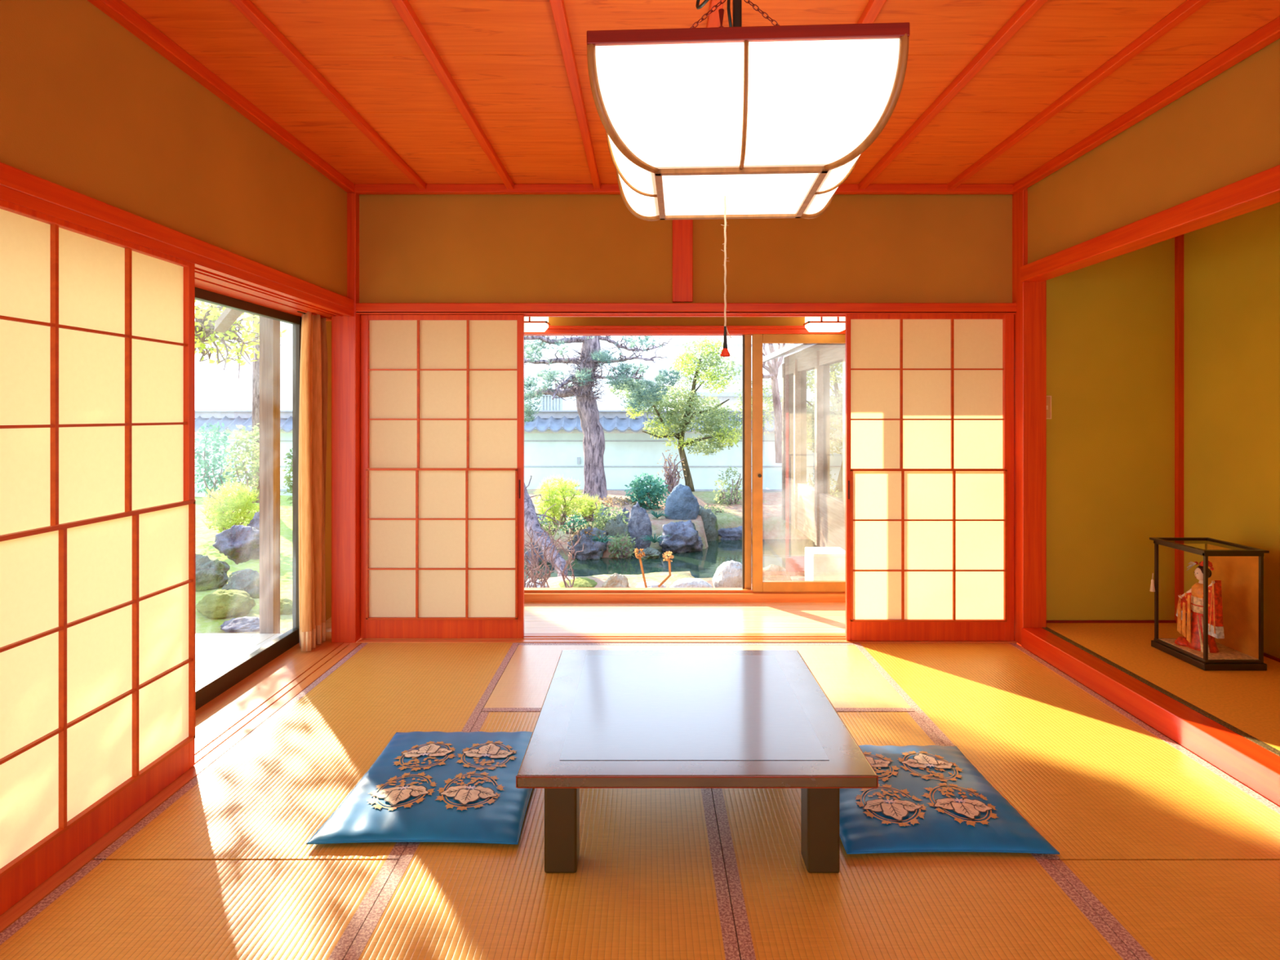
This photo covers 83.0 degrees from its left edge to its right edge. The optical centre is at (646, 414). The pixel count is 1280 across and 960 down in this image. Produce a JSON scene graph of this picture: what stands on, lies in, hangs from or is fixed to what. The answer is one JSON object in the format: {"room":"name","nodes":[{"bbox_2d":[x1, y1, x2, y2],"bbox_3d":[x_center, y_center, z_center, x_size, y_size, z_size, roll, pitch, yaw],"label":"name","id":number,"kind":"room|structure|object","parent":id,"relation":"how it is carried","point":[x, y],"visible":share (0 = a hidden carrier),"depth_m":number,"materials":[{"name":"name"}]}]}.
{"room":"japanese tatami room","nodes":[
{"label":"japanese tatami room","id":0,"kind":"room"},
{"bbox_2d":[0,0,346,297],"bbox_3d":[-1.640,-0.885,0.645,0.080,0.681,6.490,0,0,0],"label":"wall","id":1,"kind":"structure","parent":0,"point":[88,108],"depth_m":2.32,"materials":[{"name":"beige paint"}]},
{"bbox_2d":[0,199,195,915],"bbox_3d":[-1.573,0.339,2.067,0.049,1.756,0.885,0,0,0],"label":"door","id":2,"kind":"structure","parent":1,"relation":"in","point":[98,501],"depth_m":2.04,"materials":[{"name":"paper"}]},
{"bbox_2d":[0,185,353,320],"bbox_3d":[-1.712,-0.538,0.725,0.295,0.033,6.650,0,0,0],"label":"trim","id":3,"kind":"structure","parent":1,"relation":"attached to","point":[212,276],"depth_m":2.79,"materials":[{"name":"brown wood"}]},
{"bbox_2d":[0,162,353,310],"bbox_3d":[-1.597,-0.584,0.630,0.065,0.057,6.460,0,0,0],"label":"trim","id":4,"kind":"structure","parent":1,"relation":"attached to","point":[11,177],"depth_m":2.25,"materials":[{"name":"brown wood"}]},
{"bbox_2d":[87,0,354,192],"bbox_3d":[-1.577,-1.204,0.630,0.045,0.045,6.460,0,0,0],"label":"trim","id":5,"kind":"structure","parent":1,"relation":"attached to","point":[119,11],"depth_m":2.58,"materials":[{"name":"brown wood"}]},
{"bbox_2d":[297,311,328,651],"bbox_3d":[-1.763,0.341,3.815,0.094,1.738,0.310,0,0,0],"label":"curtain","id":6,"kind":"object","parent":1,"relation":"hanging from","point":[313,368],"visible":0.99,"depth_m":3.79,"materials":[{"name":"orange fabric"}]},
{"bbox_2d":[195,633,283,686],"bbox_3d":[-2.434,1.445,1.595,1.031,0.350,5.190,0,0,0],"label":"floor","id":7,"kind":"structure","parent":0,"point":[215,652],"depth_m":3.91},
{"bbox_2d":[259,315,279,633],"bbox_3d":[-2.205,0.220,4.230,0.080,2.800,0.080,0,0,0],"label":"post","id":8,"kind":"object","parent":7,"relation":"on","point":[269,329],"depth_m":4.19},
{"bbox_2d":[213,307,243,333],"bbox_3d":[-2.555,-0.620,4.450,0.071,0.136,1.129,0,0,-37],"label":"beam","id":9,"kind":"structure","parent":8,"relation":"attached to","point":[226,319],"depth_m":4.54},
{"bbox_2d":[195,300,667,410],"bbox_3d":[-6.700,-0.780,22.950,14.600,5.200,4.100,0,0,0],"label":"sky","id":10,"kind":"structure","parent":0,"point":[216,388],"depth_m":21.00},
{"bbox_2d":[541,394,562,410],"bbox_3d":[-2.755,-0.277,20.950,0.738,0.620,0.100,0,0,0],"label":"vent","id":11,"kind":"object","parent":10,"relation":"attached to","point":[548,404],"depth_m":20.93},
{"bbox_2d":[324,316,804,620],"bbox_3d":[0.600,0.220,4.410,5.200,2.400,0.860,0,0,0],"label":"wall","id":12,"kind":"structure","parent":0,"point":[553,321],"depth_m":4.74,"materials":[{"name":"beige paint"}]},
{"bbox_2d":[0,631,361,933],"bbox_3d":[-1.688,1.244,0.725,0.333,0.052,6.650,0,0,0],"label":"sliding door track","id":13,"kind":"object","parent":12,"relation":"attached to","point":[225,720],"depth_m":2.92,"materials":[{"name":"brown wood"}]},
{"bbox_2d":[331,192,360,642],"bbox_3d":[-1.620,-0.003,3.930,0.130,2.446,0.140,0,0,0],"label":"wooden pillar","id":14,"kind":"structure","parent":12,"relation":"attached to","point":[345,331],"depth_m":3.86,"materials":[{"name":"brown wood"}]},
{"bbox_2d":[524,316,550,332],"bbox_3d":[-0.807,-0.631,4.614,0.359,0.197,0.148,0,0,0],"label":"wall lantern","id":15,"kind":"object","parent":12,"relation":"attached to","point":[531,324],"visible":0.23,"depth_m":4.55,"materials":[{"name":"white paper"}]},
{"bbox_2d":[524,587,845,602],"bbox_3d":[0.765,1.200,4.775,3.570,0.100,0.170,0,0,0],"label":"trim","id":16,"kind":"structure","parent":12,"relation":"attached to","point":[531,594],"depth_m":4.69,"materials":[{"name":"brown wood"}]},
{"bbox_2d":[524,325,845,335],"bbox_3d":[0.765,-0.550,4.765,3.570,0.050,0.150,0,0,0],"label":"trim","id":17,"kind":"structure","parent":12,"relation":"attached to","point":[552,330],"depth_m":4.71,"materials":[{"name":"brown wood"}]},
{"bbox_2d":[356,633,1017,644],"bbox_3d":[0.212,1.233,3.941,3.525,0.034,0.158,0,0,0],"label":"trim","id":18,"kind":"structure","parent":12,"relation":"attached to","point":[528,637],"depth_m":3.92,"materials":[{"name":"brown wood"}]},
{"bbox_2d":[742,333,845,591],"bbox_3d":[1.591,0.315,4.760,1.917,1.690,0.100,0,0,0],"label":"sliding door frame","id":19,"kind":"structure","parent":12,"relation":"in","point":[752,344],"depth_m":4.72,"materials":[{"name":"orange wood"}]},
{"bbox_2d":[803,316,845,332],"bbox_3d":[1.149,-0.631,4.614,0.272,0.197,0.148,0,0,0],"label":"wall lantern","id":20,"kind":"object","parent":12,"relation":"attached to","point":[812,324],"visible":0.48,"depth_m":4.55,"materials":[{"name":"white paper"}]},
{"bbox_2d":[845,314,1013,640],"bbox_3d":[1.521,0.337,3.885,0.898,1.756,0.049,0,0,0],"label":"door","id":21,"kind":"structure","parent":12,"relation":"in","point":[930,397],"depth_m":3.88,"materials":[{"name":"paper"}]},
{"bbox_2d":[120,0,1279,189],"bbox_3d":[0.205,-1.241,0.665,3.810,0.090,6.530,0,0,0],"label":"ceiling","id":22,"kind":"structure","parent":0,"point":[420,93],"depth_m":2.57,"materials":[{"name":"brown wood"}]},
{"bbox_2d":[586,0,909,356],"bbox_3d":[0.186,-0.674,1.530,0.559,1.103,0.558,0,0,3],"label":"pendant lamp","id":23,"kind":"object","parent":22,"relation":"hanging from","point":[736,122],"visible":1,"depth_m":1.28,"materials":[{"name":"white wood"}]},
{"bbox_2d":[359,194,1174,620],"bbox_3d":[0.645,-0.005,3.938,4.650,2.450,0.085,0,0,0],"label":"wall","id":24,"kind":"structure","parent":0,"point":[414,248],"depth_m":3.91,"materials":[{"name":"beige paint"}]},
{"bbox_2d":[360,314,524,638],"bbox_3d":[-1.111,0.337,3.925,0.882,1.756,0.049,0,0,0],"label":"door","id":25,"kind":"structure","parent":24,"relation":"in","point":[442,395],"depth_m":3.92,"materials":[{"name":"paper"}]},
{"bbox_2d":[672,219,693,302],"bbox_3d":[0.192,-0.895,3.908,0.109,0.581,0.045,0,0,0],"label":"trim","id":26,"kind":"structure","parent":24,"relation":"attached to","point":[682,229],"depth_m":3.88,"materials":[{"name":"brown wood"}]},
{"bbox_2d":[354,183,1017,194],"bbox_3d":[0.195,-1.204,3.868,3.590,0.045,0.045,0,0,0],"label":"trim","id":27,"kind":"structure","parent":24,"relation":"attached to","point":[359,188],"depth_m":3.85,"materials":[{"name":"brown wood"}]},
{"bbox_2d":[355,311,1016,316],"bbox_3d":[0.209,-0.543,3.929,3.531,0.012,0.122,0,0,0],"label":"trim","id":28,"kind":"structure","parent":24,"relation":"attached to","point":[525,313],"depth_m":3.87,"materials":[{"name":"brown wood"}]},
{"bbox_2d":[355,302,1017,311],"bbox_3d":[0.189,-0.572,3.886,3.578,0.047,0.048,0,0,0],"label":"trim","id":29,"kind":"structure","parent":24,"relation":"attached to","point":[360,307],"depth_m":3.86,"materials":[{"name":"brown wood"}]},
{"bbox_2d":[1046,395,1051,418],"bbox_3d":[2.140,-0.037,3.888,0.064,0.125,0.015,0,0,0],"label":"light switch","id":30,"kind":"object","parent":24,"relation":"attached to","point":[1048,397],"visible":0.44,"depth_m":3.89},
{"bbox_2d":[1174,234,1183,623],"bbox_3d":[2.857,-0.030,3.881,0.029,2.300,0.030,0,0,0],"label":"trim","id":31,"kind":"structure","parent":24,"relation":"attached to","point":[1179,240],"depth_m":3.87,"materials":[{"name":"brown wood"}]},
{"bbox_2d":[325,602,1279,807],"bbox_3d":[0.600,1.280,1.064,5.200,0.120,7.328,0,0,0],"label":"floor","id":32,"kind":"structure","parent":0,"point":[539,617],"depth_m":4.32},
{"bbox_2d":[0,859,397,959],"bbox_3d":[-1.100,1.235,1.040,0.838,0.031,1.878,0,0,0],"label":"mat","id":33,"kind":"object","parent":32,"relation":"on","point":[107,909],"visible":0.93,"depth_m":1.77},
{"bbox_2d":[93,643,519,861],"bbox_3d":[-1.100,1.235,2.922,0.838,0.031,1.873,0,0,0],"label":"mat","id":34,"kind":"object","parent":32,"relation":"on","point":[269,793],"visible":0.74,"depth_m":2.57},
{"bbox_2d":[306,731,532,844],"bbox_3d":[-0.655,1.191,2.382,0.601,0.056,0.720,0,0,0],"label":"floor cushion","id":35,"kind":"object","parent":34,"relation":"on","point":[430,786],"visible":0.98,"depth_m":2.23,"materials":[{"name":"blue fabric"}]},
{"bbox_2d":[343,711,740,959],"bbox_3d":[-0.235,1.235,2.083,0.888,0.031,1.763,0,0,0],"label":"mat","id":36,"kind":"object","parent":32,"relation":"on","point":[649,882],"visible":0.59,"depth_m":1.85,"materials":[{"name":"wicker"}]},
{"bbox_2d":[515,649,878,872],"bbox_3d":[0.130,1.075,2.367,0.936,0.286,1.002,0,0,0],"label":"table","id":37,"kind":"object","parent":36,"relation":"on","point":[606,718],"visible":1,"depth_m":2.10,"materials":[{"name":"paint"}]},
{"bbox_2d":[481,643,914,711],"bbox_3d":[0.210,1.235,3.415,1.778,0.031,0.888,0,0,0],"label":"mat","id":38,"kind":"object","parent":32,"relation":"on","point":[851,682],"visible":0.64,"depth_m":3.41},
{"bbox_2d":[711,711,1137,959],"bbox_3d":[0.655,1.235,2.083,0.888,0.031,1.763,0,0,0],"label":"mat","id":39,"kind":"object","parent":32,"relation":"on","point":[898,905],"visible":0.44,"depth_m":1.82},
{"bbox_2d":[840,744,1059,854],"bbox_3d":[0.835,1.189,2.302,0.594,0.059,0.658,0,0,0],"label":"floor cushion","id":40,"kind":"object","parent":39,"relation":"on","point":[926,798],"visible":0.81,"depth_m":2.13,"materials":[{"name":"blue fabric"}]},
{"bbox_2d":[853,643,1279,861],"bbox_3d":[1.532,1.235,2.922,0.863,0.031,1.873,0,0,0],"label":"mat","id":41,"kind":"object","parent":32,"relation":"on","point":[1097,782],"visible":0.77,"depth_m":2.54,"materials":[{"name":"wicker"}]},
{"bbox_2d":[1042,622,1279,756],"bbox_3d":[2.473,1.155,2.897,0.793,0.071,1.993,0,0,0],"label":"mat","id":42,"kind":"object","parent":32,"relation":"on","point":[1246,703],"visible":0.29,"depth_m":3.08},
{"bbox_2d":[1149,537,1269,671],"bbox_3d":[2.567,0.858,3.325,0.290,0.525,0.344,0,0,0],"label":"display case","id":43,"kind":"object","parent":42,"relation":"on","point":[1239,568],"visible":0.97,"depth_m":3.27,"materials":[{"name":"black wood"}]},
{"bbox_2d":[1174,560,1224,653],"bbox_3d":[2.553,0.873,3.343,0.123,0.406,0.249,0,0,-18],"label":"doll","id":44,"kind":"object","parent":43,"relation":"in","point":[1189,610],"visible":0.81,"depth_m":3.31,"materials":[{"name":"red fabric"}]},
{"bbox_2d":[1049,859,1279,959],"bbox_3d":[1.532,1.235,1.040,0.863,0.031,1.878,0,0,0],"label":"mat","id":45,"kind":"object","parent":32,"relation":"on","point":[1158,909],"visible":0.88,"depth_m":1.80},
{"bbox_2d":[1021,627,1279,806],"bbox_3d":[2.021,1.170,2.875,0.109,0.100,1.850,0,0,0],"label":"trim","id":46,"kind":"structure","parent":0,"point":[1244,760],"depth_m":2.75,"materials":[{"name":"red paint"}]},
{"bbox_2d":[1027,38,1279,263],"bbox_3d":[2.040,-0.973,2.917,0.080,0.506,1.935,0,0,0],"label":"wall","id":47,"kind":"structure","parent":0,"point":[1225,131],"depth_m":2.77,"materials":[{"name":"beige paint"}]},
{"bbox_2d":[1012,188,1046,644],"bbox_3d":[2.038,-0.003,3.865,0.125,2.446,0.130,0,0,0],"label":"wooden pillar","id":48,"kind":"structure","parent":47,"relation":"attached to","point":[1030,297],"depth_m":3.80,"materials":[{"name":"brown wood"}]},
{"bbox_2d":[1013,16,1279,192],"bbox_3d":[1.968,-1.204,0.630,0.045,0.045,6.460,0,0,0],"label":"trim","id":49,"kind":"structure","parent":47,"relation":"attached to","point":[1269,33],"depth_m":2.73,"materials":[{"name":"brown wood"}]},
{"bbox_2d":[1020,164,1279,281],"bbox_3d":[2.018,-0.735,2.875,0.115,0.080,1.850,0,0,0],"label":"trim","id":50,"kind":"structure","parent":47,"relation":"attached to","point":[1260,190],"depth_m":2.75,"materials":[{"name":"brown wood"}]},
{"bbox_2d":[1183,201,1279,658],"bbox_3d":[2.920,-0.005,2.873,0.100,2.450,2.045,0,0,0],"label":"wall","id":51,"kind":"structure","parent":0,"point":[1232,266],"depth_m":3.52,"materials":[{"name":"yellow paint"}]},
{"bbox_2d":[1046,620,1279,662],"bbox_3d":[2.485,1.114,2.897,0.770,0.012,1.995,0,0,0],"label":"trim","id":52,"kind":"structure","parent":51,"relation":"attached to","point":[1265,655],"depth_m":3.88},
{"bbox_3d":[-1.875,-0.003,-1.600,0.150,2.446,2.000,0,0,0],"label":"wall","id":53,"kind":"structure","parent":0,"visible":0},
{"bbox_2d":[195,287,302,710],"bbox_3d":[-1.887,0.345,1.770,0.065,1.830,4.740,0,0,0],"label":"window","id":54,"kind":"structure","parent":53,"relation":"in","point":[212,687],"depth_m":3.63,"materials":[{"name":"brown metal"}]},
{"label":"outside","id":55,"kind":"structure","parent":0,"visible":0},
{"bbox_2d":[195,488,808,634],"bbox_3d":[0.000,1.910,28.000,80.000,1.121,64.000,0,0,0],"label":"ground","id":56,"kind":"structure","parent":55,"point":[774,526],"depth_m":10.40,"materials":[{"name":"soil"}]},
{"bbox_2d":[195,553,230,591],"bbox_3d":[-4.068,1.464,6.610,0.482,0.405,0.416,0,0,-14],"label":"rock","id":57,"kind":"object","parent":56,"relation":"on","point":[211,574],"visible":0.55,"depth_m":6.50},
{"bbox_2d":[195,422,239,507],"bbox_3d":[-6.290,0.734,10.500,0.743,1.262,0.561,0,0,0],"label":"evergreen shrub","id":58,"kind":"object","parent":56,"relation":"on","point":[220,479],"visible":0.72,"depth_m":10.45,"materials":[{"name":"teal plant"}]},
{"bbox_2d":[195,589,256,618],"bbox_3d":[-3.442,1.552,5.894,0.432,0.234,0.397,0,0,44],"label":"moss mound","id":59,"kind":"object","parent":56,"relation":"on","point":[221,603],"visible":0.86,"depth_m":5.78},
{"bbox_2d":[197,480,259,533],"bbox_3d":[-4.868,1.126,8.494,0.798,0.759,0.603,0,0,0],"label":"pine shrub","id":60,"kind":"object","parent":56,"relation":"on","point":[223,518],"visible":0.88,"depth_m":8.43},
{"bbox_2d":[212,524,259,564],"bbox_3d":[-3.935,1.257,6.989,0.486,0.396,0.415,0,0,0],"label":"rock","id":61,"kind":"object","parent":56,"relation":"on","point":[240,544],"visible":0.92,"depth_m":6.88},
{"bbox_2d":[220,616,259,632],"bbox_3d":[-3.110,1.637,5.598,0.392,0.137,0.309,0,0,0],"label":"rock","id":62,"kind":"object","parent":56,"relation":"on","point":[246,624],"visible":0.64,"depth_m":5.52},
{"bbox_2d":[221,568,259,598],"bbox_3d":[-3.529,1.543,6.394,0.397,0.332,0.370,0,0,20],"label":"rock","id":63,"kind":"object","parent":56,"relation":"on","point":[247,580],"visible":0.44,"depth_m":6.30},
{"bbox_2d":[222,422,259,503],"bbox_3d":[-5.228,0.673,9.500,0.705,1.119,0.528,0,0,0],"label":"shrub","id":64,"kind":"object","parent":56,"relation":"on","point":[256,434],"visible":0.73,"depth_m":9.43,"materials":[{"name":"green plant"}]},
{"bbox_2d":[195,299,287,378],"bbox_3d":[-4.620,-0.974,6.536,2.048,5.272,3.950,0,0,0],"label":"tree","id":65,"kind":"object","parent":56,"relation":"on","point":[205,321],"visible":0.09,"depth_m":7.32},
{"bbox_2d":[246,511,259,530],"bbox_3d":[-4.279,1.314,7.996,0.301,0.529,0.316,0,0,-42],"label":"rock","id":66,"kind":"object","parent":56,"relation":"on","point":[255,522],"visible":0.18,"depth_m":7.91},
{"bbox_2d":[251,315,259,502],"bbox_3d":[-6.135,-2.407,11.977,1.235,7.953,1.444,0,0,0],"label":"tree","id":67,"kind":"object","parent":56,"relation":"on","point":[255,365],"visible":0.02,"depth_m":12.21,"materials":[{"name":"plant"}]},
{"bbox_2d":[280,597,292,614],"bbox_3d":[-3.027,1.645,5.995,0.281,0.227,0.274,0,0,19],"label":"moss mound","id":68,"kind":"object","parent":56,"relation":"on","point":[286,604],"visible":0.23,"depth_m":5.93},
{"bbox_2d":[281,447,292,504],"bbox_3d":[-4.794,0.864,9.997,0.450,1.007,0.426,0,0,29],"label":"evergreen shrub","id":69,"kind":"object","parent":56,"relation":"on","point":[286,477],"visible":0.22,"depth_m":9.96,"materials":[{"name":"green plant"}]},
{"bbox_2d":[195,410,782,497],"bbox_3d":[-1.500,0.893,14.970,21.000,1.954,0.660,0,0,0],"label":"wall","id":70,"kind":"structure","parent":56,"relation":"on","point":[553,441],"depth_m":15.00,"materials":[{"name":"paint"}]},
{"bbox_2d":[524,475,568,577],"bbox_3d":[-1.047,1.418,7.960,0.528,1.464,1.827,0,0,-29],"label":"leaning tree","id":71,"kind":"object","parent":56,"relation":"on","point":[530,514],"visible":0.52,"depth_m":8.14,"materials":[{"name":"plant"}]},
{"bbox_2d":[524,514,570,587],"bbox_3d":[-1.042,1.321,6.572,0.621,0.792,0.508,0,0,24],"label":"bare shrub","id":72,"kind":"object","parent":56,"relation":"on","point":[532,562],"visible":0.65,"depth_m":6.57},
{"bbox_2d":[524,525,586,587],"bbox_3d":[-0.771,1.267,6.203,0.494,0.664,0.713,0,0,0],"label":"bare shrub","id":73,"kind":"object","parent":56,"relation":"on","point":[563,575],"visible":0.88,"depth_m":6.10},
{"bbox_2d":[533,474,589,525],"bbox_3d":[-1.089,1.076,9.194,0.758,0.681,0.622,0,0,0],"label":"pine shrub","id":74,"kind":"object","parent":56,"relation":"on","point":[554,512],"visible":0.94,"depth_m":9.15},
{"bbox_2d":[549,508,589,534],"bbox_3d":[-1.065,1.460,9.897,0.533,0.371,0.448,0,0,-19],"label":"ground cover","id":75,"kind":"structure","parent":56,"relation":"on","point":[573,522],"depth_m":9.85,"materials":[{"name":"teal plant"}]},
{"bbox_2d":[558,577,597,587],"bbox_3d":[-0.690,1.742,7.143,0.589,0.223,0.517,0,0,0],"label":"moss mound","id":76,"kind":"object","parent":56,"relation":"on","point":[580,582],"visible":0.34,"depth_m":7.08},
{"bbox_2d":[565,524,606,550],"bbox_3d":[-0.808,1.698,9.706,0.585,0.454,0.458,0,0,0],"label":"ground cover","id":77,"kind":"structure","parent":56,"relation":"on","point":[591,531],"depth_m":9.63,"materials":[{"name":"green plant"}]},
{"bbox_2d":[566,526,608,559],"bbox_3d":[-0.801,1.795,9.698,0.571,0.548,0.441,0,0,0],"label":"rock","id":78,"kind":"object","parent":56,"relation":"on","point":[590,551],"visible":0.66,"depth_m":9.55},
{"bbox_2d":[588,533,618,542],"bbox_3d":[-0.589,1.645,9.596,0.479,0.159,0.192,0,0,0],"label":"grass tuft","id":79,"kind":"object","parent":78,"relation":"on","point":[597,539],"visible":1,"depth_m":9.59,"materials":[{"name":"teal plant"}]},
{"bbox_2d":[576,493,604,521],"bbox_3d":[-0.772,1.230,9.602,0.446,0.394,0.365,0,0,0],"label":"pine shrub","id":80,"kind":"object","parent":56,"relation":"on","point":[591,505],"visible":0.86,"depth_m":9.58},
{"bbox_2d":[574,499,628,529],"bbox_3d":[-0.625,1.480,10.094,0.821,0.567,0.588,0,0,0],"label":"ground cover","id":81,"kind":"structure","parent":56,"relation":"on","point":[598,525],"depth_m":10.03,"materials":[{"name":"green plant"}]},
{"bbox_2d":[524,335,684,497],"bbox_3d":[-1.121,-0.847,11.689,3.534,4.960,2.350,0,0,3],"label":"pine tree","id":82,"kind":"object","parent":56,"relation":"on","point":[590,357],"visible":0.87,"depth_m":11.80,"materials":[{"name":"green plant"}]},
{"bbox_2d":[601,573,628,587],"bbox_3d":[-0.304,1.657,6.993,0.265,0.244,0.210,0,0,0],"label":"rock","id":83,"kind":"object","parent":56,"relation":"on","point":[615,580],"visible":0.59,"depth_m":6.95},
{"bbox_2d":[594,495,636,507],"bbox_3d":[-0.521,1.405,11.204,0.584,0.309,0.682,0,0,-45],"label":"ground cover","id":84,"kind":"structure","parent":56,"relation":"on","point":[625,500],"depth_m":11.16,"materials":[{"name":"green plant"}]},
{"bbox_2d":[602,515,631,547],"bbox_3d":[-0.418,1.761,9.912,0.399,0.766,0.261,0,0,0],"label":"rock","id":85,"kind":"object","parent":56,"relation":"on","point":[614,526],"visible":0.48,"depth_m":9.83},
{"bbox_2d":[627,502,652,554],"bbox_3d":[-0.103,1.634,10.003,0.349,0.868,0.279,0,0,0],"label":"rock","id":86,"kind":"object","parent":56,"relation":"on","point":[639,523],"visible":0.62,"depth_m":9.92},
{"bbox_2d":[633,547,647,587],"bbox_3d":[-0.056,1.399,6.394,0.135,0.442,0.117,0,0,36],"label":"dried flower","id":87,"kind":"object","parent":56,"relation":"on","point":[640,555],"visible":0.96,"depth_m":6.39,"materials":[{"name":"brown plant"}]},
{"bbox_2d":[624,472,670,510],"bbox_3d":[0.004,1.254,11.396,0.720,0.689,0.532,0,0,-16],"label":"evergreen shrub","id":88,"kind":"object","parent":56,"relation":"on","point":[652,493],"visible":0.94,"depth_m":11.32,"materials":[{"name":"teal plant"}]},
{"bbox_2d":[635,581,666,587],"bbox_3d":[0.027,1.630,6.707,0.332,0.152,0.275,0,0,0],"label":"rock","id":89,"kind":"object","parent":56,"relation":"on","point":[650,584],"visible":0.33,"depth_m":6.66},
{"bbox_2d":[657,551,674,587],"bbox_3d":[0.167,1.370,6.400,0.144,0.325,0.107,0,0,0],"label":"dried flower","id":90,"kind":"object","parent":56,"relation":"on","point":[668,558],"visible":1,"depth_m":6.39,"materials":[{"name":"brown plant"}]},
{"bbox_2d":[656,449,686,492],"bbox_3d":[0.445,0.979,12.597,0.483,0.758,0.369,0,0,31],"label":"shrub","id":91,"kind":"object","parent":56,"relation":"on","point":[671,479],"visible":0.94,"depth_m":12.56,"materials":[{"name":"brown plant"}]},
{"bbox_2d":[657,520,702,553],"bbox_3d":[0.463,1.793,10.201,0.664,0.616,0.561,0,0,0],"label":"rock","id":92,"kind":"object","parent":56,"relation":"on","point":[682,536],"visible":0.7,"depth_m":10.04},
{"bbox_2d":[664,484,699,519],"bbox_3d":[0.529,1.448,10.902,0.534,0.802,0.376,0,0,0],"label":"rock","id":93,"kind":"object","parent":56,"relation":"on","point":[681,504],"visible":0.57,"depth_m":10.78,"materials":[{"name":"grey stone"}]},
{"bbox_2d":[669,577,713,587],"bbox_3d":[0.422,1.648,6.801,0.418,0.205,0.291,0,0,0],"label":"rock","id":94,"kind":"object","parent":56,"relation":"on","point":[685,582],"visible":0.52,"depth_m":6.73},
{"bbox_2d":[606,335,782,491],"bbox_3d":[0.886,-0.009,13.262,3.276,2.894,1.194,0,0,0],"label":"maple tree","id":95,"kind":"object","parent":56,"relation":"on","point":[719,433],"visible":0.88,"depth_m":13.11,"materials":[{"name":"green plant"}]},
{"bbox_2d":[697,504,718,541],"bbox_3d":[0.871,1.784,11.108,0.390,0.796,0.392,0,0,-33],"label":"rock","id":96,"kind":"object","parent":56,"relation":"on","point":[710,526],"visible":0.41,"depth_m":10.99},
{"bbox_2d":[712,560,742,587],"bbox_3d":[0.817,1.595,6.903,0.349,0.397,0.326,0,0,-26],"label":"rock","id":97,"kind":"object","parent":56,"relation":"on","point":[728,574],"visible":0.51,"depth_m":6.79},
{"bbox_2d":[712,464,742,505],"bbox_3d":[1.417,1.320,12.197,0.638,0.975,0.493,0,0,0],"label":"shrub","id":98,"kind":"object","parent":56,"relation":"on","point":[735,487],"visible":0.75,"depth_m":12.16,"materials":[{"name":"green plant"}]},
{"bbox_2d":[717,525,742,540],"bbox_3d":[1.395,1.900,11.203,0.819,0.359,0.368,0,0,0],"label":"rock","id":99,"kind":"object","parent":56,"relation":"on","point":[735,533],"visible":0.36,"depth_m":11.07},
{"bbox_2d":[671,343,790,410],"bbox_3d":[6.600,-0.247,25.700,11.600,4.135,4.600,0,0,0],"label":"house","id":100,"kind":"structure","parent":56,"relation":"on","point":[728,393],"depth_m":24.00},
{"bbox_2d":[762,343,785,463],"bbox_3d":[2.153,-0.369,12.331,0.579,2.424,0.583,0,0,15],"label":"bare tree","id":101,"kind":"object","parent":56,"relation":"on","point":[773,368],"visible":0.61,"depth_m":12.44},
{"bbox_2d":[762,564,791,581],"bbox_3d":[1.225,1.599,7.000,0.355,0.297,0.264,0,0,0],"label":"rock","id":102,"kind":"object","parent":56,"relation":"on","point":[772,572],"visible":0.51,"depth_m":6.92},
{"bbox_2d":[762,343,845,551],"bbox_3d":[3.045,-0.055,8.300,2.550,3.350,6.600,0,0,0],"label":"house wing","id":103,"kind":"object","parent":56,"relation":"on","point":[814,376],"visible":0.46,"depth_m":9.16,"materials":[{"name":"brown wood"}]},
{"bbox_2d":[804,546,845,581],"bbox_3d":[1.431,1.380,5.750,0.291,0.600,0.300,0,0,0],"label":"base cabinet","id":104,"kind":"object","parent":56,"relation":"on","point":[821,563],"visible":0.36,"depth_m":5.60,"materials":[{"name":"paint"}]},
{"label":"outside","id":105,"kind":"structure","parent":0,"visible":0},
{"bbox_2d":[537,509,568,537],"bbox_3d":[-1.327,1.429,9.499,0.613,0.408,0.429,0,0,0],"label":"ground cover","id":106,"kind":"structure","parent":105,"point":[547,526],"depth_m":9.46,"materials":[{"name":"green plant"}]},
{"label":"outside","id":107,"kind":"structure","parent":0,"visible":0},
{"bbox_2d":[524,538,819,579],"bbox_3d":[1.100,1.920,9.450,8.800,0.001,5.100,0,0,0],"label":"pond","id":108,"kind":"structure","parent":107,"point":[788,553],"depth_m":9.51,"materials":[{"name":"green liquid"}]},
{"bbox_2d":[524,540,549,564],"bbox_3d":[-1.384,1.794,9.397,0.352,0.444,0.318,0,0,28],"label":"rock","id":109,"kind":"object","parent":108,"relation":"in","point":[533,544],"visible":0.06,"depth_m":9.30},
{"bbox_2d":[608,530,638,558],"bbox_3d":[-0.316,1.764,9.666,0.414,0.403,0.334,0,0,0],"label":"ground cover","id":110,"kind":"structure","parent":108,"relation":"on","point":[623,553],"depth_m":9.62,"materials":[{"name":"green plant"}]},
{"bbox_2d":[637,546,660,559],"bbox_3d":[0.024,1.886,9.707,0.324,0.200,0.261,0,0,0],"label":"rock","id":111,"kind":"object","parent":108,"relation":"in","point":[650,553],"visible":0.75,"depth_m":9.63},
{"bbox_2d":[638,533,666,542],"bbox_3d":[0.098,1.675,9.753,0.496,0.143,0.196,0,0,0],"label":"grass tuft","id":112,"kind":"object","parent":111,"relation":"on","point":[654,540],"visible":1,"depth_m":9.74,"materials":[{"name":"teal plant"}]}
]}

